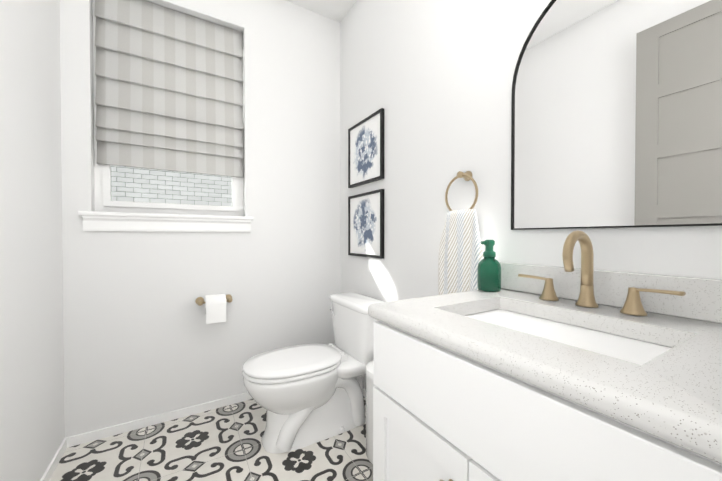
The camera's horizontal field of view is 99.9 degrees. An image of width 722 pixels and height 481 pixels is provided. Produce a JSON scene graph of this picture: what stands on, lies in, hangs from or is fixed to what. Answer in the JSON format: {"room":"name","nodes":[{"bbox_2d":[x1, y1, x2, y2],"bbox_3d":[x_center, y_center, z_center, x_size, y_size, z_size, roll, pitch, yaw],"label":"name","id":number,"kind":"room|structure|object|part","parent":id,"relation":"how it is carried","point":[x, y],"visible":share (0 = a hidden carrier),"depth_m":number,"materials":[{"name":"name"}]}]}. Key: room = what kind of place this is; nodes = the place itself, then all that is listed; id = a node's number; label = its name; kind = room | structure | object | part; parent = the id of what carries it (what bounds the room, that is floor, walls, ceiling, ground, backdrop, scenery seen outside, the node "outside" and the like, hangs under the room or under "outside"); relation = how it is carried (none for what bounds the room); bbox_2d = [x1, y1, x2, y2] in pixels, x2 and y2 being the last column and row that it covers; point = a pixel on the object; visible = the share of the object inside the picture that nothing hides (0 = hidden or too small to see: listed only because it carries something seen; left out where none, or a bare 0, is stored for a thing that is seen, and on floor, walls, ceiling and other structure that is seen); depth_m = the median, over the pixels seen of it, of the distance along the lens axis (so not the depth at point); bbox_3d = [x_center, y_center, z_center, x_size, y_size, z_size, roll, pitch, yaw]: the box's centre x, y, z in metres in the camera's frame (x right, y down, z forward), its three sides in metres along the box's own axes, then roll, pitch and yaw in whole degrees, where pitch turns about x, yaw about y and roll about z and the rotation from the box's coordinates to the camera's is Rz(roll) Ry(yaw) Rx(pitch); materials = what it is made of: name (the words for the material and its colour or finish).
{"room":"bathroom","nodes":[
{"label":"bathroom","id":0,"kind":"room"},
{"bbox_2d":[0,0,64,480],"bbox_3d":[-1.013,-0.297,0.528,0.150,2.780,2.634,0,1,-31],"label":"wall","id":1,"kind":"structure","parent":0,"point":[32,427],"depth_m":1.24,"materials":[{"name":"white paint"}]},
{"bbox_2d":[40,437,68,480],"bbox_3d":[-0.945,1.068,0.585,0.010,0.050,2.334,0,1,-31],"label":"baseboard","id":2,"kind":"structure","parent":1,"relation":"attached to","point":[52,466],"depth_m":1.45,"materials":[{"name":"white wood"}]},
{"bbox_2d":[60,0,339,437],"bbox_3d":[-0.894,-0.315,2.045,1.612,2.780,0.150,0,1,-31],"label":"wall","id":3,"kind":"structure","parent":0,"point":[142,339],"depth_m":1.95,"materials":[{"name":"white paint"}]},
{"bbox_2d":[69,392,252,446],"bbox_3d":[-0.840,1.051,2.001,1.582,0.050,0.010,0,1,-31],"label":"baseboard","id":4,"kind":"structure","parent":3,"relation":"attached to","point":[78,439],"depth_m":1.77,"materials":[{"name":"white wood"}]},
{"bbox_2d":[78,211,253,231],"bbox_3d":[-1.120,-0.105,1.846,0.874,0.104,0.115,0,1,-31],"label":"window sill","id":5,"kind":"structure","parent":3,"relation":"attached to","point":[113,221],"depth_m":1.77,"materials":[{"name":"white wood"}]},
{"bbox_2d":[93,0,242,215],"bbox_3d":[-1.160,-0.786,1.904,0.784,1.255,0.080,0,1,-31],"label":"window","id":6,"kind":"structure","parent":3,"relation":"in","point":[104,202],"depth_m":1.81,"materials":[{"name":"white plastic"}]},
{"bbox_2d":[94,0,242,177],"bbox_3d":[-1.128,-0.918,1.859,0.758,0.985,0.062,0,1,-31],"label":"blind","id":7,"kind":"object","parent":6,"relation":"attached to","point":[169,92],"visible":1,"depth_m":1.82,"materials":[{"name":"fabric"}]},
{"bbox_2d":[195,294,231,323],"bbox_3d":[-0.905,0.416,1.883,0.212,0.161,0.130,0,1,-31],"label":"toilet paper holder","id":8,"kind":"object","parent":3,"relation":"attached to","point":[215,308],"visible":1,"depth_m":1.83,"materials":[{"name":"white paper"}]},
{"bbox_2d":[49,396,372,480],"bbox_3d":[-0.257,1.138,0.997,1.912,0.100,2.634,0,1,-31],"label":"floor","id":9,"kind":"structure","parent":0,"point":[224,443],"depth_m":1.52,"materials":[{"name":"tile"}]},
{"bbox_2d":[242,292,384,453],"bbox_3d":[-0.259,0.722,1.746,0.798,0.714,0.500,0,1,-31],"label":"toilet","id":10,"kind":"object","parent":9,"relation":"on","point":[304,395],"visible":0.96,"depth_m":1.65,"materials":[{"name":"white ceramic"}]},
{"bbox_3d":[-0.366,0.667,1.681,0.550,0.050,0.384,0,1,-31],"label":"seat","id":11,"kind":"part","parent":10,"relation":"part of","materials":[{"name":"white plastic"}]},
{"bbox_2d":[365,360,375,463],"bbox_3d":[0.141,0.850,1.531,0.232,0.461,0.244,0,1,-31],"label":"waste bin","id":12,"kind":"object","parent":9,"relation":"on","point":[370,385],"visible":0.27,"depth_m":1.48,"materials":[{"name":"white ceramic"}]},
{"bbox_2d":[368,230,721,480],"bbox_3d":[0.454,0.532,0.748,0.633,1.118,0.730,0,1,-31],"label":"bathroom vanity","id":13,"kind":"object","parent":9,"relation":"on","point":[568,371],"visible":1,"depth_m":0.61,"materials":[{"name":"white paint"}]},
{"bbox_2d":[477,240,500,291],"bbox_3d":[0.476,0.091,1.126,0.082,0.188,0.082,0,1,-31],"label":"soap bottle","id":14,"kind":"object","parent":13,"relation":"on","point":[489,273],"visible":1,"depth_m":1.10,"materials":[{"name":"green glass"}]},
{"bbox_2d":[470,309,672,347],"bbox_3d":[0.450,0.302,0.743,0.348,0.142,0.498,0,1,-31],"label":"sink","id":15,"kind":"object","parent":13,"relation":"in","point":[574,333],"depth_m":0.77,"materials":[{"name":"white ceramic"}]},
{"bbox_2d":[518,230,685,315],"bbox_3d":[0.612,0.080,0.851,0.151,0.217,0.398,0,1,-31],"label":"faucet","id":16,"kind":"object","parent":13,"relation":"on","point":[586,305],"depth_m":0.86,"materials":[{"name":"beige metal"}]},
{"bbox_2d":[286,0,356,21],"bbox_3d":[-0.257,-1.742,0.962,1.912,0.100,2.634,0,1,-31],"label":"ceiling","id":17,"kind":"structure","parent":0,"point":[337,10],"depth_m":2.21,"materials":[{"name":"white paint"}]},
{"bbox_2d":[340,0,721,389],"bbox_3d":[0.499,-0.307,1.431,0.150,2.780,2.634,0,1,-31],"label":"wall","id":18,"kind":"structure","parent":0,"point":[433,79],"depth_m":1.46,"materials":[{"name":"white paint"}]},
{"bbox_2d":[348,189,383,258],"bbox_3d":[0.025,-0.105,2.057,0.022,0.430,0.430,0,1,-31],"label":"picture frame","id":19,"kind":"object","parent":18,"relation":"attached to","point":[366,224],"visible":0.94,"depth_m":2.03,"materials":[{"name":"black metal"}]},
{"bbox_2d":[348,108,384,187],"bbox_3d":[0.025,-0.600,2.051,0.022,0.430,0.430,0,1,-31],"label":"picture frame","id":20,"kind":"object","parent":18,"relation":"attached to","point":[365,150],"visible":0.98,"depth_m":2.02,"materials":[{"name":"black metal"}]},
{"bbox_2d":[438,171,483,294],"bbox_3d":[0.435,-0.010,1.313,0.083,0.589,0.247,0,1,-31],"label":"towel ring","id":21,"kind":"object","parent":18,"relation":"attached to","point":[461,251],"visible":0.92,"depth_m":1.29,"materials":[{"name":"white fabric"}]},
{"bbox_2d":[438,209,483,294],"bbox_3d":[0.429,0.076,1.310,0.068,0.415,0.247,0,1,-31],"label":"towel","id":22,"kind":"object","parent":21,"relation":"hanging from","point":[461,250],"depth_m":1.28,"materials":[{"name":"fabric"}]},
{"bbox_2d":[499,262,721,322],"bbox_3d":[0.717,0.139,0.901,0.020,0.100,0.730,0,1,-31],"label":"backsplash","id":23,"kind":"structure","parent":18,"relation":"attached to","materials":[{"name":"stone"}]},
{"bbox_2d":[511,0,721,229],"bbox_3d":[0.728,-0.444,0.883,0.015,0.813,0.608,0,1,-31],"label":"mirror","id":24,"kind":"object","parent":18,"relation":"attached to","point":[616,113],"visible":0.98,"depth_m":0.87,"materials":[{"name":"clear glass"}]},
{"label":"outside","id":25,"kind":"structure","parent":0,"visible":0},
{"bbox_2d":[111,165,231,205],"bbox_3d":[-3.090,-1.912,5.170,14.000,7.100,0.200,0,1,-31],"label":"brick wall","id":26,"kind":"structure","parent":25,"point":[178,187],"depth_m":5.01,"materials":[{"name":"white brick"}]}
]}

